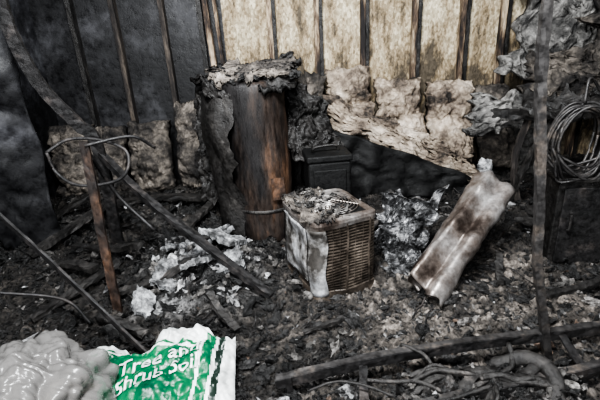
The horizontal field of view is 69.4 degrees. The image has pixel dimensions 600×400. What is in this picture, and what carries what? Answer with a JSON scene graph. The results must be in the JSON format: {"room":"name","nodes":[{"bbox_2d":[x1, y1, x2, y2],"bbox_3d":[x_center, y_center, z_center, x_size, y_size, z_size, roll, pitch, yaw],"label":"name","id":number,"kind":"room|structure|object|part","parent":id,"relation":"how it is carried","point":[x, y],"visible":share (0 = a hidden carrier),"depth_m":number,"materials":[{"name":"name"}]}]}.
{"room":"burned garage","nodes":[
{"label":"burned garage","id":0,"kind":"room"},
{"bbox_2d":[0,0,59,241],"bbox_3d":[-2.783,-0.363,2.161,0.100,2.800,5.600,-3,21,0],"label":"wall","id":1,"kind":"structure","parent":0,"point":[42,116],"depth_m":4.54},
{"bbox_2d":[0,153,599,399],"bbox_3d":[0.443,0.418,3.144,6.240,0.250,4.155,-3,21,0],"label":"floor","id":2,"kind":"structure","parent":0,"point":[447,310],"depth_m":2.71,"materials":[{"name":"black soil"}]},
{"bbox_2d":[0,28,60,250],"bbox_3d":[-2.276,-0.525,3.157,0.642,2.222,0.414,-7,21,-11],"label":"sheet","id":3,"kind":"object","parent":2,"relation":"on","point":[25,201],"visible":0.92,"depth_m":3.36,"materials":[{"name":"black plastic"}]},
{"bbox_2d":[0,291,91,323],"bbox_3d":[-1.722,0.555,2.584,0.911,0.438,0.127,-3,21,0],"label":"conduit","id":4,"kind":"object","parent":2,"relation":"on","point":[71,303],"visible":1,"depth_m":2.63,"materials":[{"name":"metal"}]},
{"bbox_2d":[0,330,119,399],"bbox_3d":[-1.175,0.840,1.856,0.801,0.479,0.649,-3,21,0],"label":"plastic","id":5,"kind":"object","parent":2,"relation":"on","point":[51,365],"visible":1,"depth_m":1.79,"materials":[{"name":"grey plastic"}]},
{"bbox_2d":[0,0,123,244],"bbox_3d":[-1.648,-0.533,3.081,0.472,2.157,0.225,-5,21,-5],"label":"post","id":6,"kind":"object","parent":2,"relation":"on","point":[14,40],"visible":0.88,"depth_m":2.93,"materials":[{"name":"wood"}]},
{"bbox_2d":[47,124,99,196],"bbox_3d":[-2.430,-0.402,4.652,0.481,0.819,0.404,-3,21,0],"label":"insulation batt","id":7,"kind":"object","parent":2,"relation":"on","point":[66,158],"visible":0.59,"depth_m":4.53,"materials":[{"name":"beige fabric"}]},
{"bbox_2d":[45,135,155,311],"bbox_3d":[-1.172,0.129,2.807,0.567,1.106,0.373,-20,27,-38],"label":"metal stake","id":8,"kind":"object","parent":2,"relation":"on","point":[88,159],"visible":1,"depth_m":2.63,"materials":[{"name":"metal"}]},
{"bbox_3d":[-1.078,-0.332,2.621,0.402,0.121,0.055,-15,24,-28],"label":"rod","id":9,"kind":"part","parent":8,"relation":"part of","materials":[{"name":"metal"}]},
{"bbox_2d":[95,125,130,190],"bbox_3d":[-2.025,-0.407,4.675,0.343,0.761,0.364,-3,21,0],"label":"insulation batt","id":10,"kind":"object","parent":2,"relation":"on","point":[119,156],"visible":0.39,"depth_m":4.59,"materials":[{"name":"beige fabric"}]},
{"bbox_2d":[127,120,177,191],"bbox_3d":[-1.591,-0.440,4.636,0.462,0.814,0.367,-3,21,0],"label":"insulation batt","id":11,"kind":"object","parent":2,"relation":"on","point":[152,169],"visible":0.92,"depth_m":4.53,"materials":[{"name":"beige fabric"}]},
{"bbox_2d":[97,324,235,399],"bbox_3d":[-0.667,0.876,2.028,0.759,0.246,0.620,-7,21,-10],"label":"bag","id":12,"kind":"object","parent":2,"relation":"on","point":[194,363],"visible":0.86,"depth_m":2.08,"materials":[{"name":"green plastic"}]},
{"bbox_2d":[173,99,201,188],"bbox_3d":[-1.143,-0.567,4.583,0.341,0.952,0.376,-3,21,0],"label":"insulation batt","id":13,"kind":"object","parent":2,"relation":"on","point":[184,115],"visible":0.68,"depth_m":4.46,"materials":[{"name":"beige fabric"}]},
{"bbox_2d":[201,0,216,66],"bbox_3d":[-0.900,-1.321,4.649,0.158,2.485,0.068,-3,21,0],"label":"stud","id":14,"kind":"object","parent":2,"relation":"on","point":[209,34],"visible":0.32,"depth_m":4.47,"materials":[{"name":"beige wood"}]},
{"bbox_2d":[212,0,224,63],"bbox_3d":[-0.800,-1.316,4.621,0.130,2.488,0.058,-3,21,0],"label":"stud","id":15,"kind":"object","parent":2,"relation":"on","point":[213,1],"visible":0.28,"depth_m":4.44,"materials":[{"name":"brown wood"}]},
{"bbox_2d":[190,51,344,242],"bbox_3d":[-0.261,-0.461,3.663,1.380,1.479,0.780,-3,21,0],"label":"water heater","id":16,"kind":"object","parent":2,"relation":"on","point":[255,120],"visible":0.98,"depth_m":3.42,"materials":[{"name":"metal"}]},
{"bbox_2d":[0,158,599,399],"bbox_3d":[0.360,0.272,3.325,5.982,0.461,3.416,-3,21,0],"label":"debris","id":17,"kind":"object","parent":2,"relation":"on","point":[166,270],"visible":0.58,"depth_m":2.83,"materials":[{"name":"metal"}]},
{"bbox_2d":[0,213,147,353],"bbox_3d":[-1.306,0.431,2.422,1.000,0.816,0.030,6,23,22],"label":"bar","id":18,"kind":"object","parent":17,"relation":"on","point":[9,224],"visible":0.95,"depth_m":2.42,"materials":[{"name":"metal"}]},
{"bbox_2d":[98,152,273,299],"bbox_3d":[-0.836,0.124,2.984,1.430,0.923,0.068,8,24,27],"label":"pipe","id":19,"kind":"object","parent":17,"relation":"on","point":[245,276],"visible":0.95,"depth_m":2.97,"materials":[{"name":"metal"}]},
{"bbox_2d":[298,71,325,95],"bbox_3d":[0.091,-0.725,4.534,0.406,1.206,0.370,-3,21,0],"label":"insulation batt","id":20,"kind":"object","parent":2,"relation":"on","point":[314,82],"visible":0.14,"depth_m":4.35,"materials":[{"name":"beige fabric"}]},
{"bbox_2d":[302,143,352,193],"bbox_3d":[0.226,-0.089,3.586,0.361,0.774,0.330,-6,21,-7],"label":"case","id":21,"kind":"object","parent":2,"relation":"on","point":[326,166],"visible":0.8,"depth_m":3.38,"materials":[{"name":"black plastic"}]},
{"bbox_3d":[0.205,-0.414,3.453,0.236,0.071,0.047,-7,21,-10],"label":"handle","id":22,"kind":"part","parent":21,"relation":"part of","materials":[{"name":"black plastic"}]},
{"bbox_3d":[0.211,-0.369,3.483,0.360,0.050,0.320,-5,21,-6],"label":"lid","id":23,"kind":"part","parent":21,"relation":"part of","materials":[{"name":"black plastic"}]},
{"bbox_3d":[0.243,-0.047,3.438,0.260,0.400,0.020,-5,21,-6],"label":"panel","id":24,"kind":"part","parent":21,"relation":"part of","materials":[{"name":"black plastic"}]},
{"bbox_2d":[281,187,375,300],"bbox_3d":[0.185,0.266,2.967,0.520,0.639,0.569,-11,22,-21],"label":"condenser","id":25,"kind":"object","parent":2,"relation":"on","point":[329,233],"visible":1,"depth_m":2.78,"materials":[{"name":"grey paint"}]},
{"bbox_3d":[-0.028,0.300,2.907,0.036,0.382,0.375,-11,23,-21],"label":"service panel","id":26,"kind":"part","parent":25,"relation":"part of","materials":[{"name":"grey paint"}]},
{"bbox_2d":[299,130,471,198],"bbox_3d":[0.784,-0.420,4.180,1.927,0.961,0.190,-4,21,-2],"label":"sheet","id":27,"kind":"object","parent":2,"relation":"on","point":[375,168],"visible":0.56,"depth_m":4.25,"materials":[{"name":"black plastic"}]},
{"bbox_2d":[322,92,477,181],"bbox_3d":[1.000,-0.589,4.301,1.834,0.995,0.360,-3,21,0],"label":"insulation","id":28,"kind":"object","parent":2,"relation":"on","point":[387,132],"visible":0.89,"depth_m":4.25},
{"bbox_2d":[329,101,374,139],"bbox_3d":[0.553,-0.751,4.552,0.518,0.530,0.331,-3,21,0],"label":"insulation batt","id":29,"kind":"object","parent":28,"relation":"attached to","point":[369,106],"visible":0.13,"depth_m":4.45,"materials":[{"name":"beige fabric"}]},
{"bbox_2d":[324,65,371,104],"bbox_3d":[0.507,-1.146,4.490,0.494,0.471,0.354,-3,21,0],"label":"insulation batt","id":30,"kind":"object","parent":29,"relation":"on","point":[352,84],"visible":0.77,"depth_m":4.42,"materials":[{"name":"beige fabric"}]},
{"bbox_2d":[389,112,426,132],"bbox_3d":[1.083,-0.639,4.583,0.533,0.534,0.341,-3,21,0],"label":"insulation batt","id":31,"kind":"object","parent":28,"relation":"attached to","point":[415,121],"visible":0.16,"depth_m":4.46,"materials":[{"name":"beige fabric"}]},
{"bbox_2d":[373,77,421,117],"bbox_3d":[1.038,-1.052,4.549,0.509,0.476,0.321,-3,21,0],"label":"insulation batt","id":32,"kind":"object","parent":31,"relation":"on","point":[397,97],"visible":0.87,"depth_m":4.47,"materials":[{"name":"beige fabric"}]},
{"bbox_2d":[374,185,448,275],"bbox_3d":[0.804,0.221,3.100,0.565,0.587,0.370,-3,21,0],"label":"foil","id":33,"kind":"object","parent":2,"relation":"on","point":[402,222],"visible":0.96,"depth_m":3.09,"materials":[{"name":"silver metal"}]},
{"bbox_2d":[275,0,599,399],"bbox_3d":[0.815,0.002,1.752,1.932,1.944,0.375,-7,21,-9],"label":"beams","id":34,"kind":"structure","parent":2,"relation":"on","point":[543,335],"depth_m":2.06,"materials":[{"name":"wood"}]},
{"bbox_3d":[0.286,0.858,1.935,0.044,0.019,0.313,0,21,7],"label":"cross rail","id":35,"kind":"part","parent":34,"relation":"part of","materials":[{"name":"wood"}]},
{"bbox_3d":[0.835,0.749,2.158,1.915,0.099,0.276,-3,21,0],"label":"rail","id":36,"kind":"part","parent":34,"relation":"part of","materials":[{"name":"wood"}]},
{"bbox_3d":[0.774,0.851,1.880,1.681,0.064,0.045,-7,21,-10],"label":"rail","id":37,"kind":"part","parent":34,"relation":"part of","materials":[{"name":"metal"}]},
{"bbox_3d":[1.320,0.740,2.094,0.043,0.024,0.276,0,21,8],"label":"cross rail","id":38,"kind":"part","parent":34,"relation":"part of","materials":[{"name":"wood"}]},
{"bbox_2d":[425,114,474,162],"bbox_3d":[1.609,-0.628,4.580,0.513,0.552,0.364,-3,21,0],"label":"insulation batt","id":39,"kind":"object","parent":2,"relation":"on","point":[448,129],"visible":0.61,"depth_m":4.48,"materials":[{"name":"beige fabric"}]},
{"bbox_2d":[423,79,474,122],"bbox_3d":[1.577,-1.027,4.561,0.518,0.467,0.299,-3,21,0],"label":"insulation batt","id":40,"kind":"object","parent":39,"relation":"on","point":[442,98],"visible":0.9,"depth_m":4.48,"materials":[{"name":"beige fabric"}]},
{"bbox_2d":[307,342,594,399],"bbox_3d":[0.653,0.839,1.956,1.241,0.190,0.479,-2,21,1],"label":"hoses","id":41,"kind":"object","parent":2,"relation":"on","point":[520,367],"visible":0.94,"depth_m":1.91,"materials":[{"name":"grey rubber"}]},
{"bbox_2d":[408,170,515,307],"bbox_3d":[1.056,0.221,2.856,0.978,0.676,0.296,-21,27,-38],"label":"duct","id":42,"kind":"object","parent":2,"relation":"on","point":[485,199],"visible":0.99,"depth_m":2.79,"materials":[{"name":"silver metal"}]},
{"bbox_2d":[477,158,492,171],"bbox_3d":[1.307,-0.227,3.051,0.128,0.133,0.082,14,27,37],"label":"scrap","id":43,"kind":"object","parent":42,"relation":"on","point":[483,164],"visible":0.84,"depth_m":3.05,"materials":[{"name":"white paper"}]},
{"bbox_2d":[474,128,515,167],"bbox_3d":[2.094,-0.583,4.608,0.402,0.536,0.360,-3,21,0],"label":"insulation batt","id":44,"kind":"object","parent":2,"relation":"on","point":[498,148],"visible":0.61,"depth_m":4.52,"materials":[{"name":"black fabric"}]},
{"bbox_2d":[472,83,509,107],"bbox_3d":[2.052,-0.988,4.599,0.389,0.477,0.290,-3,21,0],"label":"insulation batt","id":45,"kind":"object","parent":44,"relation":"on","point":[499,90],"visible":0.23,"depth_m":4.50,"materials":[{"name":"beige fabric"}]},
{"bbox_2d":[514,128,556,172],"bbox_3d":[2.498,-0.629,4.635,0.460,0.761,0.395,-3,21,0],"label":"insulation batt","id":46,"kind":"object","parent":2,"relation":"on","point":[528,141],"visible":0.16,"depth_m":4.53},
{"bbox_2d":[490,83,599,202],"bbox_3d":[2.187,-0.407,3.700,1.358,1.120,0.439,7,23,24],"label":"workbench","id":47,"kind":"object","parent":2,"relation":"on","point":[555,104],"visible":0.57,"depth_m":3.68,"materials":[{"name":"black wood"}]},
{"bbox_2d":[461,89,547,136],"bbox_3d":[1.875,-0.773,3.884,0.852,0.418,0.338,-3,21,0],"label":"tarp","id":48,"kind":"object","parent":47,"relation":"on","point":[481,119],"visible":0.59,"depth_m":3.86,"materials":[{"name":"grey plastic"}]},
{"bbox_3d":[1.928,-0.302,3.810,0.129,0.871,0.104,-3,21,0],"label":"leg","id":49,"kind":"part","parent":47,"relation":"part of","materials":[{"name":"black wood"}]},
{"bbox_3d":[1.987,-0.296,3.772,0.295,0.866,0.078,6,23,22],"label":"leg","id":50,"kind":"part","parent":47,"relation":"part of","materials":[{"name":"black wood"}]},
{"bbox_3d":[2.026,-0.727,3.597,1.109,0.168,0.148,14,27,37],"label":"rail","id":51,"kind":"part","parent":47,"relation":"part of","materials":[{"name":"black wood"}]},
{"bbox_2d":[531,162,599,262],"bbox_3d":[1.976,0.110,3.114,0.440,0.670,0.420,0,21,8],"label":"base cabinet","id":52,"kind":"object","parent":2,"relation":"on","point":[572,210],"visible":0.65,"depth_m":2.99,"materials":[{"name":"wood"}]},
{"bbox_3d":[1.830,0.147,2.939,0.016,0.152,0.033,-3,21,0],"label":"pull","id":53,"kind":"part","parent":52,"relation":"part of","materials":[{"name":"metal"}]},
{"bbox_2d":[547,77,599,183],"bbox_3d":[1.901,-0.431,2.766,0.575,0.684,0.234,-3,21,0],"label":"cable coil","id":54,"kind":"object","parent":52,"relation":"on","point":[564,118],"visible":0.99,"depth_m":2.80,"materials":[{"name":"metal"}]},
{"bbox_3d":[1.967,0.180,2.974,0.360,0.560,0.020,0,21,8],"label":"door","id":55,"kind":"part","parent":52,"relation":"part of","materials":[{"name":"wood"}]},
{"bbox_3d":[0.385,-0.294,5.176,6.200,0.090,0.120,-3,21,0],"label":"plate","id":56,"kind":"object","parent":2,"relation":"on","visible":0},
{"bbox_2d":[63,0,100,127],"bbox_3d":[-2.341,-1.402,4.707,0.083,2.734,0.108,-3,21,0],"label":"stud","id":57,"kind":"object","parent":56,"relation":"on","point":[69,6],"visible":0.59,"depth_m":4.65,"materials":[{"name":"wood"}]},
{"bbox_2d":[107,0,138,122],"bbox_3d":[-1.902,-1.425,4.707,0.080,2.734,0.108,-3,21,0],"label":"stud","id":58,"kind":"object","parent":56,"relation":"on","point":[112,6],"visible":0.6,"depth_m":4.65,"materials":[{"name":"brown wood"}]},
{"bbox_2d":[156,0,179,104],"bbox_3d":[-1.402,-1.452,4.707,0.084,2.734,0.108,-3,21,0],"label":"stud","id":59,"kind":"object","parent":56,"relation":"on","point":[161,6],"visible":0.57,"depth_m":4.62,"materials":[{"name":"brown wood"}]},
{"bbox_2d":[195,0,210,74],"bbox_3d":[-1.014,-1.473,4.706,0.085,2.735,0.107,-3,21,0],"label":"stud","id":60,"kind":"object","parent":56,"relation":"on","point":[203,40],"visible":0.3,"depth_m":4.57,"materials":[{"name":"black wood"}]},
{"bbox_2d":[266,0,274,58],"bbox_3d":[-0.299,-1.509,4.707,0.058,2.733,0.089,-3,21,0],"label":"stud","id":61,"kind":"object","parent":56,"relation":"on","point":[268,2],"visible":0.3,"depth_m":4.55,"materials":[{"name":"beige wood"}]},
{"bbox_2d":[271,0,277,59],"bbox_3d":[-0.254,-1.513,4.706,0.043,2.732,0.118,-3,21,0],"label":"wall stud","id":62,"kind":"object","parent":61,"relation":"attached to","point":[272,1],"depth_m":4.55,"materials":[{"name":"wood"}]},
{"bbox_2d":[318,0,324,94],"bbox_3d":[0.235,-1.537,4.707,0.044,2.732,0.118,-3,21,0],"label":"wall stud","id":63,"kind":"object","parent":56,"relation":"on","point":[319,1],"visible":0.34,"depth_m":4.59,"materials":[{"name":"brown wood"}]},
{"bbox_2d":[365,0,368,90],"bbox_3d":[0.724,-1.562,4.707,0.044,2.738,0.118,-3,21,0],"label":"wall stud","id":64,"kind":"object","parent":56,"relation":"on","point":[367,1],"visible":0.33,"depth_m":4.58,"materials":[{"name":"brown wood"}]},
{"bbox_2d":[415,0,422,77],"bbox_3d":[1.274,-1.592,4.706,0.045,2.734,0.119,-3,21,0],"label":"wall stud","id":65,"kind":"object","parent":56,"relation":"on","point":[420,7],"visible":0.36,"depth_m":4.60,"materials":[{"name":"black wood"}]},
{"bbox_2d":[461,0,471,80],"bbox_3d":[1.783,-1.618,4.707,0.044,2.733,0.117,-3,21,0],"label":"wall stud","id":66,"kind":"object","parent":56,"relation":"on","point":[467,28],"visible":0.25,"depth_m":4.62,"materials":[{"name":"black wood"}]},
{"bbox_2d":[500,0,512,82],"bbox_3d":[2.213,-1.641,4.707,0.044,2.735,0.119,-3,21,0],"label":"wall stud","id":67,"kind":"object","parent":56,"relation":"on","point":[506,40],"visible":0.2,"depth_m":4.59,"materials":[{"name":"black wood"}]},
{"bbox_2d":[571,119,581,155],"bbox_3d":[3.161,-1.691,4.707,0.045,2.735,0.118,-3,21,0],"label":"wall stud","id":68,"kind":"object","parent":56,"relation":"on","point":[579,123],"visible":0.1,"depth_m":5.02,"materials":[{"name":"black wood"}]},
{"bbox_2d":[28,0,597,179],"bbox_3d":[0.339,-1.555,4.766,6.260,2.750,0.030,-3,21,0],"label":"wall","id":69,"kind":"structure","parent":0,"point":[243,26],"depth_m":4.68,"materials":[{"name":"beige wood"}]},
{"bbox_3d":[-1.793,-1.443,4.766,1.990,2.750,0.030,-3,21,0],"label":"smoked panel","id":70,"kind":"part","parent":69,"relation":"part of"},
{"bbox_2d":[313,0,320,75],"bbox_3d":[0.190,-1.535,4.707,0.057,2.734,0.087,-3,21,0],"label":"stud","id":71,"kind":"object","parent":69,"relation":"attached to","point":[315,2],"depth_m":4.59,"materials":[{"name":"beige wood"}]},
{"bbox_2d":[360,0,365,65],"bbox_3d":[0.679,-1.560,4.707,0.058,2.738,0.088,-3,21,0],"label":"stud","id":72,"kind":"object","parent":69,"relation":"attached to","point":[362,2],"depth_m":4.59,"materials":[{"name":"brown wood"}]},
{"bbox_3d":[1.333,-1.607,4.766,4.270,2.750,0.030,-3,21,0],"label":"osb panel","id":73,"kind":"part","parent":69,"relation":"part of","materials":[{"name":"beige wood"}]},
{"bbox_2d":[409,0,418,78],"bbox_3d":[1.229,-1.590,4.707,0.058,2.732,0.088,-3,21,0],"label":"stud","id":74,"kind":"object","parent":69,"relation":"attached to","point":[415,3],"depth_m":4.62,"materials":[{"name":"beige wood"}]},
{"bbox_2d":[454,0,467,79],"bbox_3d":[1.738,-1.615,4.707,0.057,2.737,0.087,-3,21,0],"label":"stud","id":75,"kind":"object","parent":69,"relation":"attached to","point":[463,3],"depth_m":4.64,"materials":[{"name":"brown wood"}]},
{"bbox_2d":[492,0,508,83],"bbox_3d":[2.167,-1.639,4.707,0.058,2.733,0.087,-3,21,0],"label":"stud","id":76,"kind":"object","parent":69,"relation":"attached to","point":[504,3],"depth_m":4.63,"materials":[{"name":"brown wood"}]},
{"bbox_2d":[563,122,577,155],"bbox_3d":[3.116,-1.688,4.707,0.057,2.733,0.088,-3,21,0],"label":"stud","id":77,"kind":"object","parent":69,"relation":"attached to","point":[571,131],"depth_m":5.06,"materials":[{"name":"brown wood"}]},
{"bbox_2d":[594,136,599,154],"bbox_3d":[3.568,-0.696,2.161,0.100,2.800,5.600,-3,21,0],"label":"wall","id":78,"kind":"structure","parent":0,"point":[598,144],"depth_m":5.12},
{"bbox_2d":[493,0,598,81],"bbox_3d":[2.664,-1.686,4.177,1.424,1.612,0.315,-1,21,5],"label":"insulation","id":79,"kind":"object","parent":78,"relation":"hanging from","point":[567,32],"visible":0.42,"depth_m":4.19},
{"bbox_2d":[573,0,599,69],"bbox_3d":[2.938,-1.788,3.897,0.795,1.286,0.304,-3,21,0],"label":"insulation","id":80,"kind":"object","parent":78,"relation":"hanging from","point":[593,19],"visible":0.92,"depth_m":4.00},
{"bbox_2d":[515,42,599,96],"bbox_3d":[2.597,-1.195,4.158,0.963,0.577,0.345,2,22,13],"label":"insulation","id":81,"kind":"object","parent":80,"relation":"hanging from","point":[571,66],"visible":0.69,"depth_m":4.10}
]}

